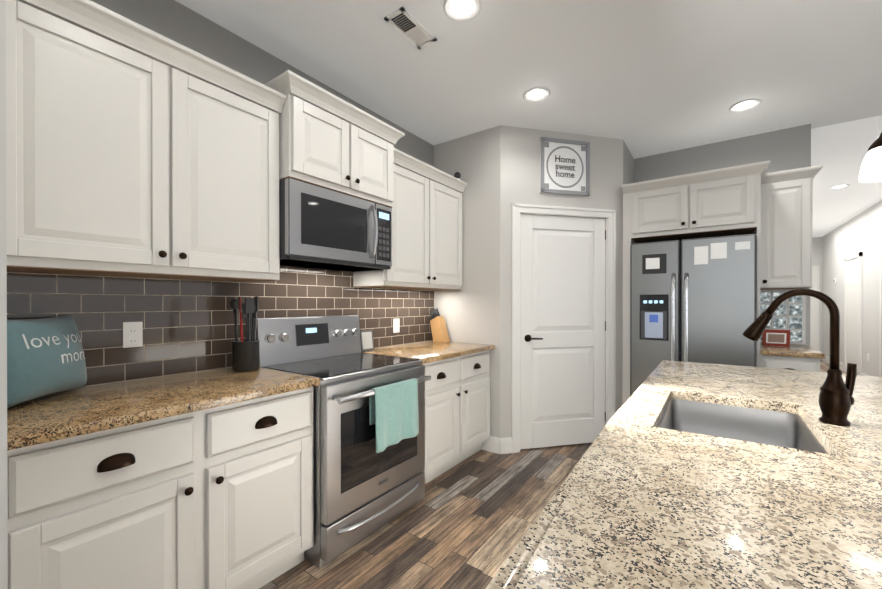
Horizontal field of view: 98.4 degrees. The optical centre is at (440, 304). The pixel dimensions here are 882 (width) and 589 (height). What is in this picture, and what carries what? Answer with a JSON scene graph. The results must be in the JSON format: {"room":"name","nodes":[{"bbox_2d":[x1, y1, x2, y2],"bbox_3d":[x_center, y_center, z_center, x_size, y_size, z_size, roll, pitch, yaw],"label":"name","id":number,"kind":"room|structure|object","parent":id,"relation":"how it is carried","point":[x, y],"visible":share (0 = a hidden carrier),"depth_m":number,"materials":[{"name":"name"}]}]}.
{"room":"kitchen","nodes":[
{"label":"kitchen","id":0,"kind":"room"},
{"bbox_2d":[0,0,7,588],"bbox_3d":[-2.255,-0.112,-0.208,0.891,2.750,3.215,0,0,36],"label":"wall","id":1,"kind":"structure","parent":0,"point":[3,442],"depth_m":0.83,"materials":[{"name":"paint"}]},
{"bbox_2d":[24,0,433,290],"bbox_3d":[-1.680,-0.118,1.462,0.120,2.750,8.600,0,0,36],"label":"wall","id":2,"kind":"structure","parent":0,"point":[179,23],"depth_m":2.04,"materials":[{"name":"paint"}]},
{"bbox_2d":[5,0,280,281],"bbox_3d":[-1.250,-0.573,1.667,0.334,0.890,0.992,0,0,36],"label":"upper cabinet","id":3,"kind":"object","parent":2,"relation":"attached to","point":[134,149],"depth_m":1.46,"materials":[{"name":"paint"}]},
{"bbox_2d":[7,266,433,386],"bbox_3d":[-0.872,0.209,2.478,0.008,0.890,2.758,0,0,36],"label":"backsplash","id":4,"kind":"structure","parent":2,"relation":"attached to","point":[188,326],"depth_m":1.90,"materials":[{"name":"tile"}]},
{"bbox_2d":[123,322,142,347],"bbox_3d":[-1.399,0.137,1.730,0.007,0.115,0.072,0,0,36],"label":"electrical outlet","id":5,"kind":"object","parent":4,"relation":"attached to","point":[132,334],"visible":1,"depth_m":1.73,"materials":[{"name":"white plastic"}]},
{"bbox_2d":[393,319,398,332],"bbox_3d":[-0.369,0.175,3.166,0.007,0.115,0.072,0,0,36],"label":"electrical outlet","id":6,"kind":"object","parent":4,"relation":"attached to","point":[395,325],"visible":1,"depth_m":3.15,"materials":[{"name":"white plastic"}]},
{"bbox_2d":[269,80,396,211],"bbox_3d":[-0.702,-0.878,2.358,0.419,0.445,0.769,0,0,36],"label":"upper cabinet","id":7,"kind":"object","parent":2,"relation":"attached to","point":[324,145],"depth_m":2.14,"materials":[{"name":"paint"}]},
{"bbox_2d":[279,178,391,271],"bbox_3d":[-0.689,-0.443,2.350,0.449,0.414,0.765,0,0,36],"label":"microwave","id":8,"kind":"object","parent":7,"relation":"attached to","point":[324,228],"visible":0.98,"depth_m":2.17,"materials":[{"name":"grey metal"}]},
{"bbox_2d":[353,156,464,290],"bbox_3d":[-0.224,-0.578,3.097,0.334,0.890,0.985,0,0,36],"label":"upper cabinet","id":9,"kind":"object","parent":2,"relation":"attached to","point":[427,217],"depth_m":2.95,"materials":[{"name":"paint"}]},
{"bbox_2d":[454,172,460,178],"bbox_3d":[0.143,-1.113,3.320,0.060,0.080,0.060,0,0,36],"label":"security camera","id":10,"kind":"object","parent":9,"relation":"attached to","point":[457,175],"visible":0.6,"depth_m":3.30,"materials":[{"name":"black plastic"}]},
{"bbox_2d":[434,126,499,437],"bbox_3d":[0.243,-0.125,3.437,0.699,2.750,0.100,0,0,36],"label":"wall","id":11,"kind":"structure","parent":0,"point":[469,311],"depth_m":3.31,"materials":[{"name":"paint"}]},
{"bbox_2d":[481,436,511,453],"bbox_3d":[0.248,1.185,3.382,0.776,0.130,0.041,0,0,36],"label":"baseboard","id":12,"kind":"structure","parent":11,"relation":"attached to","point":[493,444],"depth_m":3.20,"materials":[{"name":"paint"}]},
{"bbox_2d":[175,0,881,236],"bbox_3d":[3.693,-1.500,3.694,9.000,0.003,18.500,0,0,36],"label":"ceiling","id":13,"kind":"structure","parent":0,"point":[642,78],"depth_m":2.40,"materials":[{"name":"paint"}]},
{"bbox_2d":[384,7,436,48],"bbox_3d":[-0.160,-1.489,2.065,0.130,0.011,0.290,0,0,36],"label":"ceiling vent","id":14,"kind":"object","parent":13,"relation":"in","point":[405,23],"visible":1,"depth_m":2.05,"materials":[{"name":"white plastic"}]},
{"bbox_2d":[443,0,480,20],"bbox_3d":[0.106,-1.490,1.908,0.188,0.008,0.188,0,0,36],"label":"recessed light","id":15,"kind":"object","parent":13,"relation":"in","point":[461,10],"visible":1,"depth_m":1.92,"materials":[{"name":"white plastic"}]},
{"bbox_2d":[523,87,549,101],"bbox_3d":[0.680,-1.492,2.712,0.188,0.008,0.188,0,0,36],"label":"recessed light","id":16,"kind":"object","parent":13,"relation":"in","point":[535,94],"visible":1,"depth_m":2.71,"materials":[{"name":"white plastic"}]},
{"bbox_2d":[729,99,760,111],"bbox_3d":[2.282,-1.493,2.862,0.188,0.008,0.188,0,0,36],"label":"recessed light","id":17,"kind":"object","parent":13,"relation":"in","point":[744,105],"visible":1,"depth_m":2.86,"materials":[{"name":"white plastic"}]},
{"bbox_2d":[829,184,849,188],"bbox_3d":[5.079,-1.500,4.854,0.188,0.008,0.188,0,0,36],"label":"recessed light","id":18,"kind":"object","parent":13,"relation":"in","point":[839,186],"visible":1,"depth_m":4.85,"materials":[{"name":"white plastic"}]},
{"bbox_2d":[859,132,881,182],"bbox_3d":[1.741,-0.996,1.492,0.140,0.992,0.140,0,0,36],"label":"pendant lamp","id":19,"kind":"object","parent":13,"relation":"hanging from","point":[871,169],"visible":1,"depth_m":1.49,"materials":[{"name":"white glass"}]},
{"bbox_2d":[259,359,845,588],"bbox_3d":[3.693,1.249,3.704,9.000,0.001,18.500,0,0,36],"label":"floor","id":20,"kind":"structure","parent":0,"point":[468,522],"depth_m":2.12,"materials":[{"name":"brown wood"}]},
{"bbox_2d":[7,387,313,588],"bbox_3d":[-1.117,0.820,1.577,0.639,0.874,0.991,0,0,36],"label":"base cabinet","id":21,"kind":"object","parent":20,"relation":"on","point":[220,497],"visible":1,"depth_m":1.34,"materials":[{"name":"paint"}]},
{"bbox_2d":[7,367,319,450],"bbox_3d":[-1.118,0.364,1.573,0.645,0.035,0.996,0,0,36],"label":"countertop","id":22,"kind":"structure","parent":21,"relation":"on","point":[66,414],"depth_m":1.39,"materials":[{"name":"stone"}]},
{"bbox_2d":[7,315,86,407],"bbox_3d":[-1.465,0.192,1.385,0.299,0.299,0.299,0,0,36],"label":"pillow","id":23,"kind":"object","parent":22,"relation":"on","point":[33,372],"visible":0.94,"depth_m":1.33,"materials":[{"name":"teal fabric"}]},
{"bbox_2d":[22,334,84,363],"bbox_3d":[-1.415,0.160,1.415,0.035,0.123,0.267,-10,2,-9],"label":"lettering","id":24,"kind":"object","parent":23,"relation":"attached to","point":[40,345],"visible":1,"depth_m":1.40,"materials":[{"name":"white paint"}]},
{"bbox_2d":[230,296,259,371],"bbox_3d":[-1.027,0.151,1.996,0.134,0.387,0.142,0,0,36],"label":"utensil crock","id":25,"kind":"object","parent":22,"relation":"on","point":[245,355],"visible":1,"depth_m":1.97,"materials":[{"name":"black ceramic"}]},
{"bbox_2d":[253,315,430,567],"bbox_3d":[-0.552,0.667,2.256,0.718,1.175,0.755,0,0,36],"label":"range","id":26,"kind":"object","parent":20,"relation":"on","point":[362,489],"visible":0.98,"depth_m":2.03,"materials":[{"name":"silver metal"}]},
{"bbox_2d":[369,378,418,452],"bbox_3d":[-0.243,0.590,2.077,0.068,0.320,0.351,0,0,36],"label":"hanging towel","id":27,"kind":"object","parent":26,"relation":"hanging from","point":[393,412],"visible":1,"depth_m":2.04,"materials":[{"name":"fabric"}]},
{"bbox_2d":[419,350,489,483],"bbox_3d":[-0.092,0.815,3.006,0.639,0.874,0.982,0,0,36],"label":"base cabinet","id":28,"kind":"object","parent":20,"relation":"on","point":[457,410],"visible":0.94,"depth_m":2.80,"materials":[{"name":"paint"}]},
{"bbox_2d":[361,341,494,363],"bbox_3d":[-0.090,0.359,3.005,0.645,0.035,0.986,0,0,36],"label":"countertop","id":29,"kind":"structure","parent":28,"relation":"on","point":[428,351],"depth_m":2.87,"materials":[{"name":"stone"}]},
{"bbox_2d":[360,330,373,350],"bbox_3d":[-0.549,0.265,2.808,0.037,0.151,0.124,0,0,36],"label":"sign","id":30,"kind":"object","parent":29,"relation":"on","point":[366,340],"visible":0.86,"depth_m":2.80,"materials":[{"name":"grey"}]},
{"bbox_2d":[430,308,449,342],"bbox_3d":[-0.013,0.188,3.460,0.179,0.304,0.090,0,0,36],"label":"knife block","id":31,"kind":"object","parent":29,"relation":"on","point":[439,328],"visible":1,"depth_m":3.43,"materials":[{"name":"brown wood"}]},
{"bbox_2d":[630,234,755,395],"bbox_3d":[2.168,0.360,3.318,0.850,1.780,0.741,0,0,36],"label":"refrigerator","id":32,"kind":"object","parent":20,"relation":"on","point":[692,300],"visible":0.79,"depth_m":3.04,"materials":[{"name":"grey metal"}]},
{"bbox_2d":[760,354,819,371],"bbox_3d":[2.712,0.814,3.017,0.323,0.874,0.654,0,0,36],"label":"base cabinet","id":33,"kind":"object","parent":20,"relation":"on","point":[792,363],"visible":0.02,"depth_m":2.78,"materials":[{"name":"paint"}]},
{"bbox_2d":[760,343,824,358],"bbox_3d":[2.722,0.359,3.012,0.344,0.035,0.648,0,0,36],"label":"countertop","id":34,"kind":"structure","parent":33,"relation":"on","point":[805,351],"depth_m":2.82,"materials":[{"name":"stone"}]},
{"bbox_2d":[762,329,789,346],"bbox_3d":[2.726,0.272,3.100,0.170,0.135,0.038,0,0,36],"label":"photo frame","id":35,"kind":"object","parent":34,"relation":"on","point":[775,337],"visible":0.85,"depth_m":3.09,"materials":[{"name":"red wood"}]},
{"bbox_3d":[1.062,0.821,1.126,0.830,0.874,2.235,0,0,36],"label":"kitchen island","id":36,"kind":"object","parent":20,"relation":"on","visible":0},
{"bbox_2d":[485,360,881,588],"bbox_3d":[1.169,0.363,1.060,1.180,0.040,2.355,0,0,36],"label":"island countertop","id":37,"kind":"structure","parent":36,"relation":"on","point":[640,499],"depth_m":0.67,"materials":[{"name":"stone"}]},
{"bbox_2d":[658,398,827,453],"bbox_3d":[0.924,0.489,1.208,0.422,0.211,0.612,0,0,36],"label":"sink","id":38,"kind":"object","parent":37,"relation":"in","point":[783,429],"visible":0.17,"depth_m":1.41,"materials":[{"name":"silver metal"}]},
{"bbox_2d":[742,289,856,425],"bbox_3d":[1.094,0.150,1.171,0.265,0.396,0.072,0,0,36],"label":"faucet","id":39,"kind":"object","parent":37,"relation":"on","point":[836,400],"visible":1,"depth_m":1.12,"materials":[{"name":"black metal"}]},
{"bbox_2d":[500,125,622,437],"bbox_3d":[1.064,-0.125,3.384,1.191,2.750,0.110,0,0,-13],"label":"wall","id":40,"kind":"structure","parent":0,"point":[519,165],"depth_m":3.26,"materials":[{"name":"paint"}]},
{"bbox_2d":[520,214,605,448],"bbox_3d":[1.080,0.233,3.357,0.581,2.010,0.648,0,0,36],"label":"pantry door","id":41,"kind":"structure","parent":40,"relation":"in","point":[562,330],"depth_m":3.34,"materials":[{"name":"paint"}]},
{"bbox_2d":[511,203,615,452],"bbox_3d":[1.071,0.200,3.376,1.000,2.100,0.130,0,0,-13],"label":"door frame","id":42,"kind":"structure","parent":40,"relation":"attached to","point":[607,215],"depth_m":3.32,"materials":[{"name":"paint"}]},
{"bbox_2d":[540,137,589,195],"bbox_3d":[1.079,-1.195,3.313,0.470,0.470,0.024,0,0,-13],"label":"home sign","id":43,"kind":"object","parent":40,"relation":"attached to","point":[578,184],"visible":0.98,"depth_m":3.31,"materials":[{"name":"gray painted wood"},{"name":"white printed board"}]},
{"bbox_2d":[555,155,574,177],"bbox_3d":[1.082,-1.198,3.312,0.196,0.186,0.001,0,0,-11],"label":"lettering","id":44,"kind":"object","parent":43,"relation":"attached to","point":[570,169],"visible":1,"depth_m":3.31,"materials":[{"name":"grey paint"}]},
{"bbox_2d":[623,140,633,184],"bbox_3d":[1.783,-0.126,3.732,0.100,2.750,0.574,0,0,36],"label":"wall","id":45,"kind":"structure","parent":0,"point":[628,168],"depth_m":3.64,"materials":[{"name":"paint"}]},
{"bbox_2d":[634,124,810,346],"bbox_3d":[2.524,-0.126,3.627,1.425,2.750,0.120,0,0,36],"label":"wall","id":46,"kind":"structure","parent":0,"point":[785,149],"depth_m":3.42,"materials":[{"name":"paint"}]},
{"bbox_2d":[630,168,761,243],"bbox_3d":[2.218,-0.807,3.382,0.866,0.429,0.629,0,0,36],"label":"upper cabinet","id":47,"kind":"object","parent":46,"relation":"attached to","point":[723,203],"depth_m":3.10,"materials":[{"name":"paint"}]},
{"bbox_2d":[760,290,805,343],"bbox_3d":[2.906,0.103,3.272,0.330,0.458,0.012,0,0,36],"label":"window","id":48,"kind":"structure","parent":46,"relation":"in","point":[789,314],"depth_m":3.23,"materials":[{"name":"glass"}]},
{"bbox_2d":[754,172,817,291],"bbox_3d":[2.800,-0.566,3.134,0.323,0.868,0.354,0,0,36],"label":"upper cabinet","id":49,"kind":"object","parent":46,"relation":"attached to","point":[773,211],"depth_m":2.98,"materials":[{"name":"paint"}]},
{"bbox_2d":[812,237,822,351],"bbox_3d":[7.836,-0.146,9.108,1.815,2.750,0.120,0,0,36],"label":"wall","id":50,"kind":"structure","parent":0,"point":[817,246],"depth_m":8.55,"materials":[{"name":"paint"}]},
{"bbox_2d":[810,266,819,350],"bbox_3d":[8.135,0.180,8.802,0.870,2.100,0.030,0,0,36],"label":"door","id":51,"kind":"structure","parent":50,"relation":"attached to","point":[814,302],"depth_m":8.57,"materials":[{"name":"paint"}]},
{"bbox_2d":[822,201,881,376],"bbox_3d":[6.640,-0.134,5.782,0.120,2.750,6.920,0,0,36],"label":"wall","id":52,"kind":"structure","parent":0,"point":[860,232],"depth_m":6.21,"materials":[{"name":"paint"}]},
{"bbox_2d":[821,355,868,375],"bbox_3d":[7.424,1.172,6.995,0.016,0.130,3.800,0,0,36],"label":"baseboard","id":53,"kind":"structure","parent":52,"relation":"attached to","point":[827,359],"depth_m":7.23,"materials":[{"name":"paint"}]},
{"bbox_2d":[844,252,862,374],"bbox_3d":[7.132,0.188,6.598,0.030,2.100,0.920,0,0,36],"label":"door","id":54,"kind":"structure","parent":52,"relation":"attached to","point":[853,278],"depth_m":6.57,"materials":[{"name":"paint"}]},
{"bbox_2d":[879,226,881,376],"bbox_3d":[5.935,0.060,4.921,0.020,2.370,1.440,0,0,36],"label":"door frame","id":55,"kind":"structure","parent":52,"relation":"attached to","point":[880,352],"depth_m":5.48,"materials":[{"name":"paint"}]}
]}

